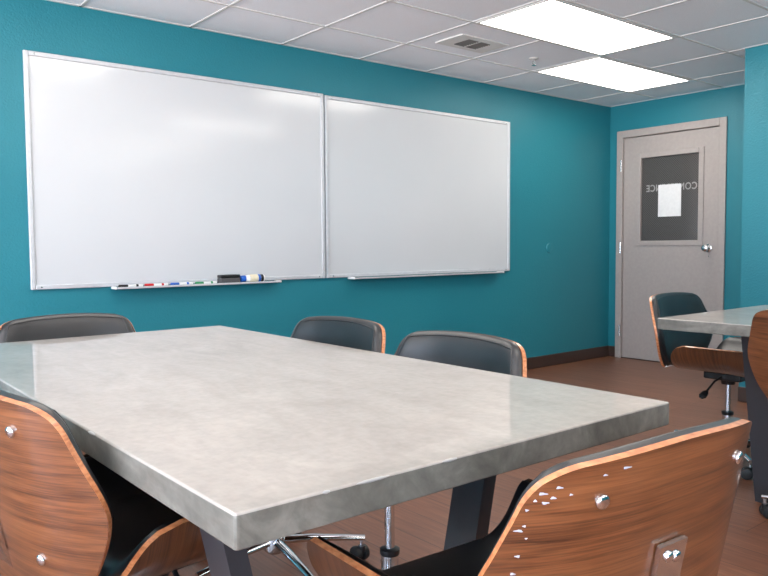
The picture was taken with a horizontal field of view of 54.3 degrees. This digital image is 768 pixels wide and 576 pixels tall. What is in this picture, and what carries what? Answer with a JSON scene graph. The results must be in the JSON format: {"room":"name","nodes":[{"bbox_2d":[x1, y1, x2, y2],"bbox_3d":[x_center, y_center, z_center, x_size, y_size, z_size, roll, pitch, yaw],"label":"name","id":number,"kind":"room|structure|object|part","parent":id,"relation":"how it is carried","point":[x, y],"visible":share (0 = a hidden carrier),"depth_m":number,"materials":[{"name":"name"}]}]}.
{"room":"conference room","nodes":[
{"label":"conference room","id":0,"kind":"room"},
{"bbox_2d":[0,0,610,357],"bbox_3d":[-1.464,-0.380,4.156,9.698,2.418,0.120,-3,4,-39],"label":"wall","id":1,"kind":"structure","parent":0,"point":[557,301],"depth_m":5.19,"materials":[{"name":"teal paint"}]},
{"bbox_2d":[22,50,325,289],"bbox_3d":[-1.080,-0.621,4.327,1.816,1.217,0.079,-3,4,-39],"label":"whiteboard","id":2,"kind":"object","parent":1,"relation":"attached to","point":[136,175],"visible":0.99,"depth_m":4.23,"materials":[{"name":"ceramic"}]},
{"bbox_2d":[118,284,142,286],"bbox_3d":[-1.386,-0.012,4.096,0.132,0.017,0.017,-3,4,-39],"label":"marker","id":3,"kind":"object","parent":2,"relation":"on","point":[126,285],"visible":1,"depth_m":4.09,"materials":[{"name":"white plastic"}]},
{"bbox_2d":[144,283,167,285],"bbox_3d":[-1.274,-0.018,4.187,0.132,0.017,0.017,-3,4,-39],"label":"marker","id":4,"kind":"object","parent":2,"relation":"on","point":[151,284],"visible":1,"depth_m":4.18,"materials":[{"name":"white plastic"}]},
{"bbox_2d":[170,282,192,284],"bbox_3d":[-1.157,-0.024,4.282,0.132,0.017,0.017,-3,4,-39],"label":"marker","id":5,"kind":"object","parent":2,"relation":"on","point":[177,283],"visible":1,"depth_m":4.28,"materials":[{"name":"white plastic"}]},
{"bbox_2d":[117,281,280,288],"bbox_3d":[-1.063,-0.021,4.371,1.020,0.011,0.079,-3,4,-39],"label":"marker tray","id":6,"kind":"object","parent":2,"relation":"on","point":[142,282],"depth_m":4.25,"materials":[{"name":"metal"}]},
{"bbox_2d":[195,281,216,283],"bbox_3d":[-1.041,-0.030,4.376,0.132,0.017,0.017,-3,4,-39],"label":"marker","id":7,"kind":"object","parent":2,"relation":"on","point":[205,282],"visible":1,"depth_m":4.37,"materials":[{"name":"white plastic"}]},
{"bbox_2d":[217,274,239,282],"bbox_3d":[-0.927,-0.054,4.471,0.128,0.052,0.048,-3,4,-39],"label":"eraser","id":8,"kind":"object","parent":2,"relation":"on","point":[230,278],"visible":0.92,"depth_m":4.45,"materials":[{"name":"grey fabric"}]},
{"bbox_2d":[240,274,264,281],"bbox_3d":[-0.807,-0.059,4.570,0.162,0.048,0.048,-3,4,-39],"label":"bottle","id":9,"kind":"object","parent":2,"relation":"on","point":[251,277],"visible":1,"depth_m":4.55,"materials":[{"name":"white plastic"}]},
{"bbox_2d":[324,95,509,278],"bbox_3d":[0.334,-0.694,5.476,1.811,1.211,0.079,-3,4,-39],"label":"whiteboard","id":10,"kind":"object","parent":1,"relation":"attached to","point":[409,191],"visible":1,"depth_m":5.41,"materials":[{"name":"ceramic"}]},
{"bbox_2d":[355,271,503,278],"bbox_3d":[0.356,-0.097,5.524,1.480,0.011,0.079,-3,4,-39],"label":"marker tray","id":11,"kind":"object","parent":10,"relation":"on","point":[407,273],"depth_m":5.40,"materials":[{"name":"metal"}]},
{"bbox_2d":[546,243,552,252],"bbox_3d":[1.422,-0.343,6.426,0.086,0.086,0.011,-3,4,-39],"label":"cover plate","id":12,"kind":"object","parent":1,"relation":"attached to","point":[549,247],"visible":1,"depth_m":6.42,"materials":[{"name":"teal paint"}]},
{"bbox_2d":[526,346,608,369],"bbox_3d":[-1.472,0.783,4.124,9.248,0.100,0.012,-3,4,-39],"label":"baseboard","id":13,"kind":"structure","parent":1,"relation":"attached to","point":[597,352],"depth_m":6.63,"materials":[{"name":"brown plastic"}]},
{"bbox_2d":[0,356,767,575],"bbox_3d":[0.919,1.026,1.317,9.698,0.100,7.698,-3,4,-39],"label":"floor","id":14,"kind":"structure","parent":0,"point":[421,523],"depth_m":3.07,"materials":[{"name":"brown wood"}]},
{"bbox_2d":[0,313,135,342],"bbox_3d":[-1.034,0.513,2.629,0.607,0.803,0.644,-3,4,-37],"label":"office chair","id":15,"kind":"object","parent":14,"relation":"on","point":[68,325],"visible":0.16,"depth_m":2.82,"materials":[{"name":"black leather"}]},
{"bbox_2d":[0,389,206,575],"bbox_3d":[-0.468,0.559,1.478,0.603,0.834,0.640,3,5,44],"label":"office chair","id":16,"kind":"object","parent":14,"relation":"on","point":[64,512],"visible":0.69,"depth_m":1.16,"materials":[{"name":"brown wood"}]},
{"bbox_2d":[0,389,112,566],"bbox_3d":[-0.639,0.329,1.279,0.540,0.353,0.116,3,5,44],"label":"chair backrest","id":17,"kind":"object","parent":16,"relation":"on","point":[55,512],"depth_m":1.13,"materials":[{"name":"brown wood"}]},
{"bbox_2d":[84,456,183,575],"bbox_3d":[-0.447,0.432,1.483,0.493,0.121,0.364,3,5,44],"label":"seat cushion","id":18,"kind":"object","parent":16,"relation":"on","point":[147,538],"depth_m":1.35,"materials":[{"name":"black leather"}]},
{"bbox_3d":[-0.381,0.565,1.390,0.015,0.073,0.100,-2,4,-27],"label":"lever","id":19,"kind":"part","parent":16,"relation":"part of","materials":[{"name":"black plastic"}]},
{"bbox_2d":[195,316,385,575],"bbox_3d":[-0.345,0.518,2.409,0.658,0.808,0.619,-3,4,-39],"label":"office chair","id":20,"kind":"object","parent":14,"relation":"on","point":[350,332],"visible":0.23,"depth_m":2.49,"materials":[{"name":"black leather"}]},
{"bbox_2d":[290,316,381,352],"bbox_3d":[-0.168,0.279,2.583,0.116,0.353,0.540,-3,4,-42],"label":"cushion","id":21,"kind":"object","parent":20,"relation":"on","point":[350,332],"depth_m":2.58,"materials":[{"name":"black leather"}]},
{"bbox_2d":[0,326,668,575],"bbox_3d":[-0.402,0.576,1.904,0.939,0.749,1.890,-3,4,-39],"label":"conference table","id":22,"kind":"object","parent":14,"relation":"on","point":[252,438],"visible":0.98,"depth_m":1.34,"materials":[{"name":"concrete"}]},
{"bbox_3d":[-0.216,0.641,1.244,0.186,0.693,0.083,-3,4,-39],"label":"leg","id":23,"kind":"part","parent":22,"relation":"part of","materials":[{"name":"grey metal"}]},
{"bbox_3d":[0.154,0.621,1.545,0.186,0.693,0.083,-3,4,-39],"label":"leg","id":24,"kind":"part","parent":22,"relation":"part of","materials":[{"name":"grey metal"}]},
{"bbox_2d":[379,330,526,569],"bbox_3d":[0.042,0.543,1.989,0.664,0.801,0.626,-3,4,-42],"label":"office chair","id":25,"kind":"object","parent":14,"relation":"on","point":[484,352],"visible":0.17,"depth_m":2.11,"materials":[{"name":"black leather"}]},
{"bbox_2d":[395,330,521,376],"bbox_3d":[0.207,0.307,2.163,0.116,0.353,0.540,-3,4,-42],"label":"cushion","id":26,"kind":"object","parent":25,"relation":"on","point":[484,352],"depth_m":2.15,"materials":[{"name":"black leather"}]},
{"bbox_2d":[306,417,751,575],"bbox_3d":[0.198,0.579,1.217,0.601,0.815,0.645,-2,4,-31],"label":"office chair","id":27,"kind":"object","parent":14,"relation":"on","point":[661,505],"visible":1,"depth_m":0.92,"materials":[{"name":"brown wood"}]},
{"bbox_2d":[317,480,529,575],"bbox_3d":[0.185,0.463,1.232,0.493,0.121,0.364,-3,4,-36],"label":"seat cushion","id":28,"kind":"object","parent":27,"relation":"on","point":[467,559],"depth_m":1.28,"materials":[{"name":"black leather"}]},
{"bbox_2d":[478,417,740,574],"bbox_3d":[0.346,0.358,1.004,0.540,0.353,0.116,-3,4,-36],"label":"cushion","id":29,"kind":"object","parent":27,"relation":"on","point":[662,504],"depth_m":0.90,"materials":[{"name":"brown wood"}]},
{"bbox_2d":[649,292,752,479],"bbox_3d":[1.672,0.434,3.636,0.598,0.805,0.637,-3,4,-42],"label":"office chair","id":30,"kind":"object","parent":14,"relation":"on","point":[680,349],"visible":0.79,"depth_m":3.60,"materials":[{"name":"black leather"}]},
{"bbox_2d":[652,292,712,365],"bbox_3d":[1.490,0.201,3.793,0.540,0.353,0.116,-3,4,-40],"label":"cushion","id":31,"kind":"object","parent":30,"relation":"on","point":[668,304],"depth_m":3.77,"materials":[{"name":"black leather"}]},
{"bbox_2d":[680,337,741,351],"bbox_3d":[1.667,0.327,3.589,0.493,0.121,0.364,-3,4,-40],"label":"seat cushion","id":32,"kind":"object","parent":30,"relation":"on","point":[731,344],"depth_m":3.76,"materials":[{"name":"black leather"}]},
{"bbox_3d":[1.561,0.458,3.542,0.100,0.073,0.015,-2,4,-21],"label":"lever","id":33,"kind":"part","parent":30,"relation":"part of","materials":[{"name":"black plastic"}]},
{"bbox_2d":[658,305,767,502],"bbox_3d":[2.095,0.514,2.668,0.971,0.749,1.886,-3,4,-39],"label":"conference table","id":34,"kind":"object","parent":14,"relation":"on","point":[738,321],"visible":0.72,"depth_m":2.97,"materials":[{"name":"concrete"}]},
{"bbox_3d":[1.496,0.529,2.970,0.186,0.693,0.083,-3,4,-39],"label":"leg","id":35,"kind":"part","parent":34,"relation":"part of","materials":[{"name":"grey metal"}]},
{"bbox_2d":[748,309,767,518],"bbox_3d":[1.650,0.476,2.643,0.594,0.835,0.614,-3,4,-36],"label":"office chair","id":36,"kind":"object","parent":14,"relation":"on","point":[758,338],"visible":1,"depth_m":2.66,"materials":[{"name":"brown wood"}]},
{"bbox_2d":[46,0,767,106],"bbox_3d":[0.901,-1.385,1.179,9.698,0.104,7.698,-3,4,-39],"label":"ceiling","id":37,"kind":"structure","parent":0,"point":[711,42],"depth_m":4.45,"materials":[{"name":"tile"}]},
{"bbox_2d":[435,33,508,52],"bbox_3d":[0.554,-1.530,4.692,0.410,0.011,0.240,-3,4,-39],"label":"ceiling vent","id":38,"kind":"object","parent":37,"relation":"in","point":[461,41],"visible":1,"depth_m":4.67,"materials":[{"name":"white metal"}]},
{"bbox_2d":[529,57,538,65],"bbox_3d":[1.019,-1.537,5.082,0.064,0.048,0.064,-3,4,-39],"label":"sprinkler head","id":39,"kind":"object","parent":37,"relation":"attached to","point":[531,58],"visible":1,"depth_m":5.07},
{"bbox_2d":[476,0,676,55],"bbox_3d":[1.155,-1.520,4.410,1.196,0.008,0.543,-3,4,-39],"label":"recessed light","id":40,"kind":"object","parent":37,"relation":"in","point":[559,22],"visible":1,"depth_m":4.36,"materials":[{"name":"white plastic"}]},
{"bbox_2d":[535,56,691,91],"bbox_3d":[1.739,-1.593,5.622,1.196,0.008,0.555,-3,4,-39],"label":"recessed light","id":41,"kind":"object","parent":37,"relation":"in","point":[598,71],"visible":1,"depth_m":5.57,"materials":[{"name":"white plastic"}]},
{"bbox_2d":[608,84,744,345],"bbox_3d":[2.701,-0.535,6.334,0.120,2.418,1.753,-3,4,-39],"label":"wall","id":42,"kind":"structure","parent":0,"point":[728,102],"depth_m":6.18,"materials":[{"name":"teal paint"}]},
{"bbox_2d":[609,346,614,356],"bbox_3d":[2.663,0.625,6.354,0.012,0.100,1.741,-3,4,-39],"label":"baseboard","id":43,"kind":"structure","parent":42,"relation":"attached to","point":[611,348],"depth_m":6.99,"materials":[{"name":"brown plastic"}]},
{"bbox_2d":[621,357,659,362],"bbox_3d":[2.529,0.658,6.625,0.122,0.006,0.904,-3,4,-39],"label":"trim","id":44,"kind":"structure","parent":42,"relation":"attached to","point":[621,357],"depth_m":6.78,"materials":[{"name":"brown plastic"}]},
{"bbox_2d":[618,126,719,360],"bbox_3d":[2.463,-0.344,6.535,0.119,2.001,0.911,-3,4,-39],"label":"door","id":45,"kind":"structure","parent":42,"relation":"in","point":[667,254],"depth_m":6.55,"materials":[{"name":"beige paint"}]},
{"bbox_2d":[658,184,680,216],"bbox_3d":[2.485,-0.763,6.513,0.004,0.278,0.214,-3,4,-39],"label":"paper sheet","id":46,"kind":"object","parent":45,"relation":"attached to","point":[669,195],"visible":1,"depth_m":6.51,"materials":[{"name":"white paper"}]},
{"bbox_3d":[2.491,-0.783,6.519,0.006,0.736,0.542,-3,4,-39],"label":"wired glass pane","id":47,"kind":"part","parent":45,"relation":"part of","materials":[{"name":"grey glass"}]},
{"bbox_3d":[2.683,-0.332,6.229,0.074,0.066,0.066,-3,4,-39],"label":"knob","id":48,"kind":"part","parent":45,"relation":"part of","materials":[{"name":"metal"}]},
{"bbox_2d":[615,117,727,357],"bbox_3d":[2.516,-0.376,6.559,0.138,2.078,1.020,-3,4,-39],"label":"trim","id":49,"kind":"structure","parent":42,"relation":"attached to","point":[722,122],"depth_m":6.44,"materials":[{"name":"beige paint"}]},
{"bbox_2d":[739,44,767,386],"bbox_3d":[4.185,-0.342,2.778,0.120,2.418,5.645,-3,4,-39],"label":"wall","id":50,"kind":"structure","parent":0,"point":[754,244],"depth_m":4.85,"materials":[{"name":"teal paint"}]},
{"bbox_2d":[738,387,746,402],"bbox_3d":[4.143,0.817,2.802,0.012,0.100,5.645,-3,4,-39],"label":"baseboard","id":51,"kind":"structure","parent":50,"relation":"attached to","point":[741,390],"depth_m":4.96,"materials":[{"name":"brown plastic"}]}
]}

